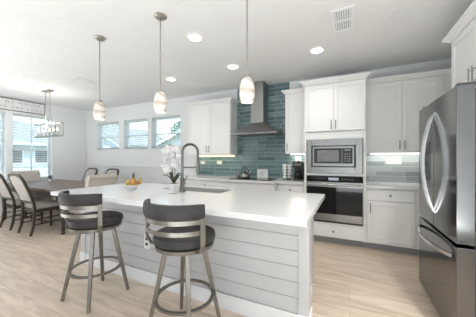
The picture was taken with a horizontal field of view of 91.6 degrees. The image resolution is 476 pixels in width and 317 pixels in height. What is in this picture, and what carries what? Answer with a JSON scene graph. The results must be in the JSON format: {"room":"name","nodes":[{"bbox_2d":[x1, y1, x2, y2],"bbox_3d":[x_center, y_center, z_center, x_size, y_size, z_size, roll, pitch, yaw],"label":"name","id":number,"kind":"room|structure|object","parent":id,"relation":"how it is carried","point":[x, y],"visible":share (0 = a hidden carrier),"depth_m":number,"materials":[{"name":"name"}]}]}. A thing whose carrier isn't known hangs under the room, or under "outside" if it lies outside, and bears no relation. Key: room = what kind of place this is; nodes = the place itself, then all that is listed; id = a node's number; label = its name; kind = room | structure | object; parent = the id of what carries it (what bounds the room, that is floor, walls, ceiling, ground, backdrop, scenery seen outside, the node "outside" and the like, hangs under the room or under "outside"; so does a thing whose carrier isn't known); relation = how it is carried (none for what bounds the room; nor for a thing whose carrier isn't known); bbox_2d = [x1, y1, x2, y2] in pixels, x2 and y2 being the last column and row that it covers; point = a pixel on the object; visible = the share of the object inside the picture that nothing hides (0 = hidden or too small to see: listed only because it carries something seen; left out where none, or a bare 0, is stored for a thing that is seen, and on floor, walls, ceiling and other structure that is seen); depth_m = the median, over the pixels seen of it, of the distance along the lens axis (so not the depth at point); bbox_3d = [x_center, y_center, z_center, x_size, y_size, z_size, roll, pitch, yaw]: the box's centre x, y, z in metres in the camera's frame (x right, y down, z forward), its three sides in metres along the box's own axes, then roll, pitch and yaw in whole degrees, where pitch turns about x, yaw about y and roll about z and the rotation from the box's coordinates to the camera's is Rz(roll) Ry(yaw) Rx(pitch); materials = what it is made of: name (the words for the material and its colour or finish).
{"room":"kitchen","nodes":[
{"label":"kitchen","id":0,"kind":"room"},
{"bbox_2d":[0,96,85,208],"bbox_3d":[-6.339,-0.080,3.820,0.200,2.740,7.360,0,0,26],"label":"wall","id":1,"kind":"structure","parent":0,"point":[67,151],"depth_m":6.50,"materials":[{"name":"paint"}]},
{"bbox_2d":[0,114,3,175],"bbox_3d":[-5.710,-0.270,5.048,0.175,1.640,0.960,0,0,26],"label":"window","id":2,"kind":"structure","parent":1,"relation":"in","point":[2,118],"depth_m":5.46,"materials":[{"name":"white glass"}]},
{"bbox_2d":[0,112,3,162],"bbox_3d":[-5.716,-0.428,5.051,0.048,1.320,0.896,0,0,26],"label":"window blind","id":3,"kind":"object","parent":2,"relation":"attached to","point":[0,112],"visible":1,"depth_m":5.42,"materials":[{"name":"white plastic"}]},
{"bbox_2d":[0,208,20,213],"bbox_3d":[-6.249,1.225,3.754,0.020,0.130,7.320,0,0,26],"label":"baseboard","id":4,"kind":"structure","parent":1,"relation":"attached to","point":[8,209],"depth_m":5.47,"materials":[{"name":"white paint"}]},
{"bbox_2d":[0,97,44,114],"bbox_3d":[-5.488,-1.282,5.310,0.035,0.287,1.787,0,0,26],"label":"wall sign","id":5,"kind":"object","parent":1,"relation":"attached to","point":[10,104],"visible":1,"depth_m":5.67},
{"bbox_2d":[13,116,53,179],"bbox_3d":[-5.279,-0.270,5.939,0.175,1.640,0.860,0,0,26],"label":"window","id":6,"kind":"structure","parent":1,"relation":"in","point":[48,126],"depth_m":6.19,"materials":[{"name":"white paint"}]},
{"bbox_2d":[13,114,50,167],"bbox_3d":[-5.285,-0.428,5.943,0.048,1.320,0.796,0,0,26],"label":"window blind","id":7,"kind":"object","parent":6,"relation":"attached to","point":[13,114],"visible":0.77,"depth_m":5.89,"materials":[{"name":"white plastic"}]},
{"bbox_2d":[13,120,109,176],"bbox_3d":[-18.750,-0.660,15.173,8.930,4.600,15.940,0,0,26],"label":"house","id":8,"kind":"structure","parent":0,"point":[38,163],"depth_m":15.91,"materials":[{"name":"white"}]},
{"bbox_2d":[104,125,161,147],"bbox_3d":[-14.264,-1.135,29.082,9.900,5.550,8.950,0,0,26],"label":"house","id":9,"kind":"structure","parent":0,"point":[143,143],"depth_m":25.72,"materials":[{"name":"white"}]},
{"bbox_2d":[157,128,179,145],"bbox_3d":[-0.550,-0.710,20.231,9.900,4.700,8.950,0,0,26],"label":"house","id":10,"kind":"structure","parent":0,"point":[168,139],"depth_m":17.89,"materials":[{"name":"white"}]},
{"bbox_2d":[170,121,179,132],"bbox_3d":[-5.552,-1.228,24.341,3.139,5.737,3.117,0,0,26],"label":"tree","id":11,"kind":"object","parent":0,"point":[178,121],"visible":0.07,"depth_m":23.68,"materials":[{"name":"green plant"}]},
{"bbox_2d":[0,209,439,316],"bbox_3d":[-2.304,1.340,1.897,9.140,0.100,7.710,0,0,26],"label":"floor","id":12,"kind":"structure","parent":0,"point":[349,281],"depth_m":2.37,"materials":[{"name":"brown wood"}]},
{"bbox_2d":[0,173,44,230],"bbox_3d":[-4.183,0.769,4.397,0.469,1.049,0.675,0,0,26],"label":"dining chair","id":13,"kind":"object","parent":12,"relation":"on","point":[6,193],"visible":0.6,"depth_m":4.24,"materials":[{"name":"beige fabric"}]},
{"bbox_2d":[0,178,10,197],"bbox_3d":[-4.282,0.500,4.194,0.397,0.430,0.208,0,0,26],"label":"cushion","id":14,"kind":"object","parent":13,"relation":"on","point":[5,191],"depth_m":4.15,"materials":[{"name":"beige fabric"}]},
{"bbox_2d":[10,170,52,215],"bbox_3d":[-4.804,0.790,5.399,0.729,1.000,0.530,0,0,26],"label":"dining chair","id":15,"kind":"object","parent":12,"relation":"on","point":[30,175],"visible":0.33,"depth_m":5.48,"materials":[{"name":"fabric"}]},
{"bbox_2d":[8,173,59,236],"bbox_3d":[-3.537,0.769,4.079,0.469,1.049,0.675,0,0,26],"label":"dining chair","id":16,"kind":"object","parent":12,"relation":"on","point":[17,181],"visible":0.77,"depth_m":3.95,"materials":[{"name":"beige fabric"}]},
{"bbox_2d":[9,176,30,200],"bbox_3d":[-3.635,0.500,3.876,0.397,0.430,0.208,0,0,26],"label":"cushion","id":17,"kind":"object","parent":16,"relation":"on","point":[23,192],"depth_m":3.85,"materials":[{"name":"beige fabric"}]},
{"bbox_2d":[2,179,118,234],"bbox_3d":[-3.719,0.909,4.830,2.340,0.762,1.160,0,0,26],"label":"dining table","id":18,"kind":"object","parent":12,"relation":"on","point":[44,188],"visible":0.34,"depth_m":4.36,"materials":[{"name":"brown wood"}]},
{"bbox_2d":[82,168,97,180],"bbox_3d":[-3.977,0.769,5.835,0.469,1.049,0.675,0,0,26],"label":"dining chair","id":19,"kind":"object","parent":12,"relation":"on","point":[90,171],"visible":0.2,"depth_m":6.07,"materials":[{"name":"beige fabric"}]},
{"bbox_2d":[67,174,116,228],"bbox_3d":[-2.746,0.790,4.349,0.729,1.000,0.530,0,0,26],"label":"dining chair","id":20,"kind":"object","parent":12,"relation":"on","point":[104,179],"visible":0.23,"depth_m":4.15,"materials":[{"name":"fabric"}]},
{"bbox_2d":[57,190,129,312],"bbox_3d":[-1.354,0.795,2.163,0.526,0.994,0.520,0,0,26],"label":"bar stool","id":21,"kind":"object","parent":12,"relation":"on","point":[99,221],"visible":1,"depth_m":2.01,"materials":[{"name":"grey metal"}]},
{"bbox_2d":[67,211,122,229],"bbox_3d":[-1.340,0.574,2.192,0.456,0.083,0.456,0,0,26],"label":"seat cushion","id":22,"kind":"object","parent":21,"relation":"on","point":[110,219],"depth_m":2.05,"materials":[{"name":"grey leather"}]},
{"bbox_2d":[105,168,118,179],"bbox_3d":[-3.239,0.769,5.478,0.469,1.049,0.675,0,0,26],"label":"dining chair","id":23,"kind":"object","parent":12,"relation":"on","point":[111,170],"visible":0.12,"depth_m":5.71,"materials":[{"name":"beige fabric"}]},
{"bbox_2d":[106,170,116,173],"bbox_3d":[-3.140,0.500,5.681,0.397,0.430,0.208,0,0,26],"label":"cushion","id":24,"kind":"object","parent":23,"relation":"on","point":[108,171],"depth_m":5.71,"materials":[{"name":"beige fabric"}]},
{"bbox_2d":[143,199,220,316],"bbox_3d":[-0.410,0.795,1.701,0.526,0.994,0.520,0,0,26],"label":"bar stool","id":25,"kind":"object","parent":12,"relation":"on","point":[186,233],"visible":1,"depth_m":1.53,"materials":[{"name":"grey metal"}]},
{"bbox_2d":[153,225,215,250],"bbox_3d":[-0.397,0.574,1.730,0.456,0.083,0.456,0,0,26],"label":"seat cushion","id":26,"kind":"object","parent":25,"relation":"on","point":[161,243],"depth_m":1.56,"materials":[{"name":"black leather"}]},
{"bbox_2d":[80,202,313,316],"bbox_3d":[-0.539,0.855,2.639,2.747,0.871,0.837,0,0,26],"label":"kitchen island","id":27,"kind":"object","parent":12,"relation":"on","point":[259,269],"visible":0.49,"depth_m":1.94,"materials":[{"name":"paint"}]},
{"bbox_2d":[144,234,149,248],"bbox_3d":[-0.940,0.855,2.387,0.078,0.150,0.008,0,0,26],"label":"outlet","id":28,"kind":"object","parent":27,"relation":"attached to","point":[146,242],"visible":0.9,"depth_m":2.39,"materials":[{"name":"plastic"}]},
{"bbox_2d":[51,183,324,226],"bbox_3d":[-0.610,0.398,2.541,2.840,0.043,1.155,0,0,26],"label":"island countertop","id":29,"kind":"structure","parent":27,"relation":"on","point":[277,207],"depth_m":2.12,"materials":[{"name":"white stone"}]},
{"bbox_2d":[124,184,139,189],"bbox_3d":[-1.279,0.345,2.790,0.156,0.060,0.156,0,0,26],"label":"bowl","id":30,"kind":"object","parent":29,"relation":"on","point":[129,187],"visible":0.92,"depth_m":2.74,"materials":[{"name":"white ceramic"}]},
{"bbox_2d":[130,172,136,184],"bbox_3d":[-1.256,0.253,2.782,0.078,0.193,0.076,0,0,26],"label":"gourd","id":31,"kind":"object","parent":30,"relation":"in","point":[133,181],"visible":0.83,"depth_m":2.76,"materials":[{"name":"orange food"}]},
{"bbox_2d":[161,144,181,193],"bbox_3d":[-0.722,0.108,2.502,0.232,0.534,0.205,0,0,-5],"label":"potted orchid","id":32,"kind":"object","parent":29,"relation":"on","point":[166,151],"visible":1,"depth_m":2.49,"materials":[{"name":"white plant"}]},
{"bbox_2d":[180,143,199,191],"bbox_3d":[-0.537,0.097,2.639,0.244,0.557,0.111,0,0,-34],"label":"faucet","id":33,"kind":"object","parent":29,"relation":"on","point":[182,179],"visible":1,"depth_m":2.61,"materials":[{"name":"silver metal"}]},
{"bbox_2d":[166,186,229,192],"bbox_3d":[-0.508,0.487,2.845,0.848,0.205,0.358,0,0,26],"label":"sink","id":34,"kind":"object","parent":29,"relation":"in","point":[208,190],"visible":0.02,"depth_m":3.00,"materials":[{"name":"metal"}]},
{"bbox_2d":[179,179,218,186],"bbox_3d":[-0.633,0.854,4.779,1.000,0.872,0.665,0,0,26],"label":"base cabinet","id":35,"kind":"object","parent":12,"relation":"on","point":[206,183],"visible":0.16,"depth_m":4.49,"materials":[{"name":"paint"}]},
{"bbox_2d":[219,182,276,190],"bbox_3d":[0.272,0.854,4.297,1.046,0.872,0.744,0,0,26],"label":"base cabinet","id":36,"kind":"object","parent":12,"relation":"on","point":[253,186],"visible":0.02,"depth_m":3.96,"materials":[{"name":"paint"}]},
{"bbox_2d":[178,175,303,184],"bbox_3d":[0.014,0.396,4.415,2.522,0.040,0.732,0,0,26],"label":"countertop","id":37,"kind":"structure","parent":36,"relation":"on","point":[192,177],"depth_m":4.11,"materials":[{"name":"white stone"}]},
{"bbox_2d":[229,177,277,180],"bbox_3d":[0.285,0.371,4.266,0.800,0.009,0.470,0,0,26],"label":"cooktop","id":38,"kind":"object","parent":37,"relation":"in","point":[239,178],"visible":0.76,"depth_m":4.25,"materials":[{"name":"black glass"}]},
{"bbox_2d":[240,167,250,177],"bbox_3d":[0.135,0.265,4.409,0.184,0.203,0.190,0,0,-21],"label":"kettle","id":39,"kind":"object","parent":38,"relation":"on","point":[244,174],"visible":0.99,"depth_m":4.36,"materials":[{"name":"silver metal"}]},
{"bbox_2d":[257,169,267,177],"bbox_3d":[0.483,0.293,4.514,0.210,0.165,0.062,0,0,26],"label":"sign","id":40,"kind":"object","parent":37,"relation":"on","point":[261,173],"visible":0.88,"depth_m":4.49,"materials":[{"name":"white"}]},
{"bbox_2d":[282,162,291,179],"bbox_3d":[0.873,0.221,4.132,0.164,0.310,0.164,0,0,26],"label":"pod carousel","id":41,"kind":"object","parent":37,"relation":"on","point":[284,166],"visible":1,"depth_m":4.08,"materials":[{"name":"silver plastic"}]},
{"bbox_2d":[292,160,303,180],"bbox_3d":[1.052,0.203,4.014,0.176,0.345,0.276,0,0,26],"label":"coffee maker","id":42,"kind":"object","parent":37,"relation":"on","point":[298,166],"visible":0.85,"depth_m":3.94,"materials":[{"name":"black plastic"}]},
{"bbox_2d":[277,184,303,192],"bbox_3d":[0.966,0.854,4.006,0.452,0.872,0.665,0,0,26],"label":"base cabinet","id":43,"kind":"object","parent":12,"relation":"on","point":[280,187],"visible":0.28,"depth_m":3.73,"materials":[{"name":"paint"}]},
{"bbox_2d":[300,72,370,247],"bbox_3d":[1.546,0.048,3.704,0.960,2.484,0.704,0,0,26],"label":"tall cabinet","id":44,"kind":"object","parent":12,"relation":"on","point":[334,107],"visible":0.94,"depth_m":3.43,"materials":[{"name":"paint"}]},
{"bbox_2d":[307,175,362,225],"bbox_3d":[1.525,0.612,3.660,0.770,0.697,0.642,0,0,26],"label":"wall oven","id":45,"kind":"object","parent":44,"relation":"in","point":[342,203],"visible":0.9,"depth_m":3.39,"materials":[{"name":"black glass"}]},
{"bbox_2d":[307,138,362,173],"bbox_3d":[1.503,-0.034,3.614,0.764,0.513,0.444,0,0,26],"label":"microwave","id":46,"kind":"object","parent":44,"relation":"in","point":[323,155],"visible":1,"depth_m":3.41,"materials":[{"name":"silver metal"}]},
{"bbox_2d":[366,188,421,255],"bbox_3d":[2.528,0.854,3.251,1.307,0.872,0.665,0,0,26],"label":"base cabinet","id":47,"kind":"object","parent":12,"relation":"on","point":[392,216],"visible":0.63,"depth_m":3.14,"materials":[{"name":"paint"}]},
{"bbox_2d":[366,181,418,190],"bbox_3d":[2.527,0.396,3.248,1.307,0.040,0.647,0,0,26],"label":"countertop","id":48,"kind":"structure","parent":47,"relation":"on","point":[375,185],"depth_m":3.22,"materials":[{"name":"white stone"}]},
{"bbox_2d":[417,81,475,316],"bbox_3d":[1.987,0.390,1.783,0.925,1.800,0.920,0,0,26],"label":"refrigerator","id":49,"kind":"object","parent":12,"relation":"on","point":[446,229],"visible":1,"depth_m":1.64,"materials":[{"name":"silver metal"}]},
{"bbox_2d":[0,0,472,110],"bbox_3d":[-2.304,-1.525,1.897,9.140,0.150,7.710,0,0,26],"label":"ceiling","id":50,"kind":"structure","parent":0,"point":[45,44],"depth_m":2.94,"materials":[{"name":"white paint"}]},
{"bbox_2d":[33,89,62,137],"bbox_3d":[-4.064,-0.952,4.941,1.000,0.994,0.158,0,0,26],"label":"chandelier","id":51,"kind":"object","parent":50,"relation":"hanging from","point":[47,90],"visible":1,"depth_m":4.93,"materials":[{"name":"silver metal"}]},
{"bbox_2d":[71,77,95,83],"bbox_3d":[-2.853,-1.445,4.278,0.190,0.010,0.340,0,0,26],"label":"ceiling vent","id":52,"kind":"object","parent":50,"relation":"in","point":[74,78],"visible":1,"depth_m":4.27,"materials":[{"name":"white metal"}]},
{"bbox_2d":[93,35,105,119],"bbox_3d":[-1.658,-0.960,2.773,0.130,0.980,0.130,0,0,26],"label":"pendant lamp","id":53,"kind":"object","parent":50,"relation":"hanging from","point":[99,111],"visible":1,"depth_m":2.74,"materials":[{"name":"white glass"}]},
{"bbox_2d":[154,12,166,112],"bbox_3d":[-0.789,-0.960,2.353,0.130,0.980,0.130,0,0,26],"label":"pendant lamp","id":54,"kind":"object","parent":50,"relation":"hanging from","point":[160,101],"visible":1,"depth_m":2.32,"materials":[{"name":"white glass"}]},
{"bbox_2d":[165,77,176,80],"bbox_3d":[-1.221,-1.444,4.220,0.196,0.012,0.196,0,0,26],"label":"recessed light","id":55,"kind":"object","parent":50,"relation":"in","point":[167,78],"visible":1,"depth_m":4.21,"materials":[{"name":"white paint"}]},
{"bbox_2d":[187,33,202,41],"bbox_3d":[-0.513,-1.444,2.762,0.196,0.012,0.196,0,0,26],"label":"recessed light","id":56,"kind":"object","parent":50,"relation":"in","point":[196,37],"visible":1,"depth_m":2.76,"materials":[{"name":"white paint"}]},
{"bbox_2d":[227,64,238,68],"bbox_3d":[-0.079,-1.444,3.647,0.196,0.012,0.196,0,0,26],"label":"recessed light","id":57,"kind":"object","parent":50,"relation":"in","point":[230,66],"visible":1,"depth_m":3.63,"materials":[{"name":"white paint"}]},
{"bbox_2d":[239,0,254,103],"bbox_3d":[0.076,-0.960,1.935,0.130,0.980,0.130,0,0,26],"label":"pendant lamp","id":58,"kind":"object","parent":50,"relation":"hanging from","point":[247,89],"visible":1,"depth_m":1.90,"materials":[{"name":"white glass"}]},
{"bbox_2d":[309,46,324,53],"bbox_3d":[1.056,-1.444,3.092,0.196,0.012,0.196,0,0,26],"label":"recessed light","id":59,"kind":"object","parent":50,"relation":"in","point":[315,50],"visible":1,"depth_m":3.09,"materials":[{"name":"white paint"}]},
{"bbox_2d":[331,5,354,32],"bbox_3d":[1.099,-1.445,2.423,0.210,0.010,0.430,0,0,26],"label":"ceiling vent","id":60,"kind":"object","parent":50,"relation":"in","point":[343,18],"visible":1,"depth_m":2.40,"materials":[{"name":"white metal"}]},
{"bbox_2d":[86,58,450,183],"bbox_3d":[-0.670,-0.080,5.278,9.140,2.740,0.200,0,0,26],"label":"wall","id":61,"kind":"structure","parent":0,"point":[176,106],"depth_m":5.94,"materials":[{"name":"paint"}]},
{"bbox_2d":[98,124,118,149],"bbox_3d":[-3.723,-0.642,6.717,0.950,0.795,0.175,0,0,26],"label":"window","id":62,"kind":"structure","parent":61,"relation":"in","point":[102,148],"depth_m":6.84,"materials":[{"name":"white paint"}]},
{"bbox_2d":[99,122,118,148],"bbox_3d":[-3.719,-0.655,6.724,0.926,0.765,0.047,0,0,26],"label":"window blind","id":63,"kind":"object","parent":62,"relation":"attached to","point":[116,123],"visible":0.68,"depth_m":6.70,"materials":[{"name":"white plastic"}]},
{"bbox_2d":[123,121,147,149],"bbox_3d":[-2.705,-0.642,6.225,0.890,0.795,0.175,0,0,26],"label":"window","id":64,"kind":"structure","parent":61,"relation":"in","point":[128,130],"depth_m":6.40,"materials":[{"name":"white paint"}]},
{"bbox_2d":[126,119,147,148],"bbox_3d":[-2.702,-0.655,6.232,0.866,0.765,0.047,0,0,26],"label":"window blind","id":65,"kind":"object","parent":64,"relation":"attached to","point":[137,121],"visible":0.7,"depth_m":6.24,"materials":[{"name":"white plastic"}]},
{"bbox_2d":[85,164,191,167],"bbox_3d":[-2.823,0.199,6.188,4.069,0.048,0.034,0,0,26],"label":"trim","id":66,"kind":"structure","parent":61,"relation":"attached to","point":[86,164],"depth_m":6.21,"materials":[{"name":"white paint"}]},
{"bbox_2d":[86,166,194,183],"bbox_3d":[-2.818,0.692,6.197,4.069,0.925,0.014,0,0,26],"label":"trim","id":67,"kind":"structure","parent":61,"relation":"attached to","point":[125,172],"depth_m":5.98,"materials":[{"name":"white paint"}]},
{"bbox_2d":[151,118,179,148],"bbox_3d":[-1.760,-0.642,5.768,0.930,0.795,0.175,0,0,26],"label":"window","id":68,"kind":"structure","parent":61,"relation":"in","point":[171,118],"depth_m":5.90,"materials":[{"name":"white paint"}]},
{"bbox_2d":[153,115,179,147],"bbox_3d":[-1.757,-0.655,5.775,0.906,0.765,0.047,0,0,26],"label":"window blind","id":69,"kind":"object","parent":68,"relation":"attached to","point":[170,117],"visible":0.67,"depth_m":5.83,"materials":[{"name":"white plastic"}]},
{"bbox_2d":[184,97,239,156],"bbox_3d":[-0.558,-0.615,4.898,1.142,1.154,0.384,0,0,26],"label":"upper cabinet","id":70,"kind":"object","parent":61,"relation":"attached to","point":[211,122],"depth_m":4.75,"materials":[{"name":"paint"}]},
{"bbox_2d":[197,82,303,178],"bbox_3d":[0.184,-0.536,4.747,2.500,1.823,0.012,0,0,26],"label":"backsplash","id":71,"kind":"structure","parent":61,"relation":"attached to","point":[254,153],"depth_m":4.61,"materials":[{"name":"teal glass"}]},
{"bbox_2d":[230,81,283,136],"bbox_3d":[0.364,-0.944,4.373,0.910,1.010,0.503,0,0,26],"label":"range hood","id":72,"kind":"object","parent":61,"relation":"attached to","point":[259,126],"visible":0.98,"depth_m":4.33,"materials":[{"name":"silver metal"}]},
{"bbox_2d":[281,88,303,153],"bbox_3d":[1.034,-0.636,4.129,0.438,1.112,0.384,0,0,26],"label":"upper cabinet","id":73,"kind":"object","parent":61,"relation":"attached to","point":[294,98],"visible":0.88,"depth_m":4.01,"materials":[{"name":"paint"}]},
{"bbox_2d":[366,154,418,182],"bbox_3d":[2.673,0.133,3.544,1.308,0.485,0.012,0,0,26],"label":"backsplash","id":74,"kind":"structure","parent":61,"relation":"attached to","point":[377,170],"depth_m":3.65,"materials":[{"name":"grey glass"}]},
{"bbox_2d":[386,159,400,163],"bbox_3d":[2.448,0.045,3.640,0.200,0.090,0.008,0,0,26],"label":"outlet","id":75,"kind":"object","parent":61,"relation":"attached to","point":[388,161],"visible":1,"depth_m":3.64,"materials":[{"name":"plastic"}]},
{"bbox_2d":[366,68,450,153],"bbox_3d":[2.590,-0.630,3.377,1.310,1.124,0.384,0,0,26],"label":"upper cabinet","id":76,"kind":"object","parent":61,"relation":"attached to","point":[394,104],"depth_m":3.35,"materials":[{"name":"paint"}]},
{"bbox_3d":[1.732,-0.080,-0.082,0.150,2.740,7.360,0,0,26],"label":"wall","id":77,"kind":"structure","parent":0,"visible":0},
{"bbox_2d":[442,0,475,88],"bbox_3d":[2.143,-0.874,1.719,0.676,0.647,1.090,0,0,26],"label":"upper cabinet","id":78,"kind":"object","parent":77,"relation":"attached to","point":[462,36],"visible":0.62,"depth_m":2.02,"materials":[{"name":"paint"}]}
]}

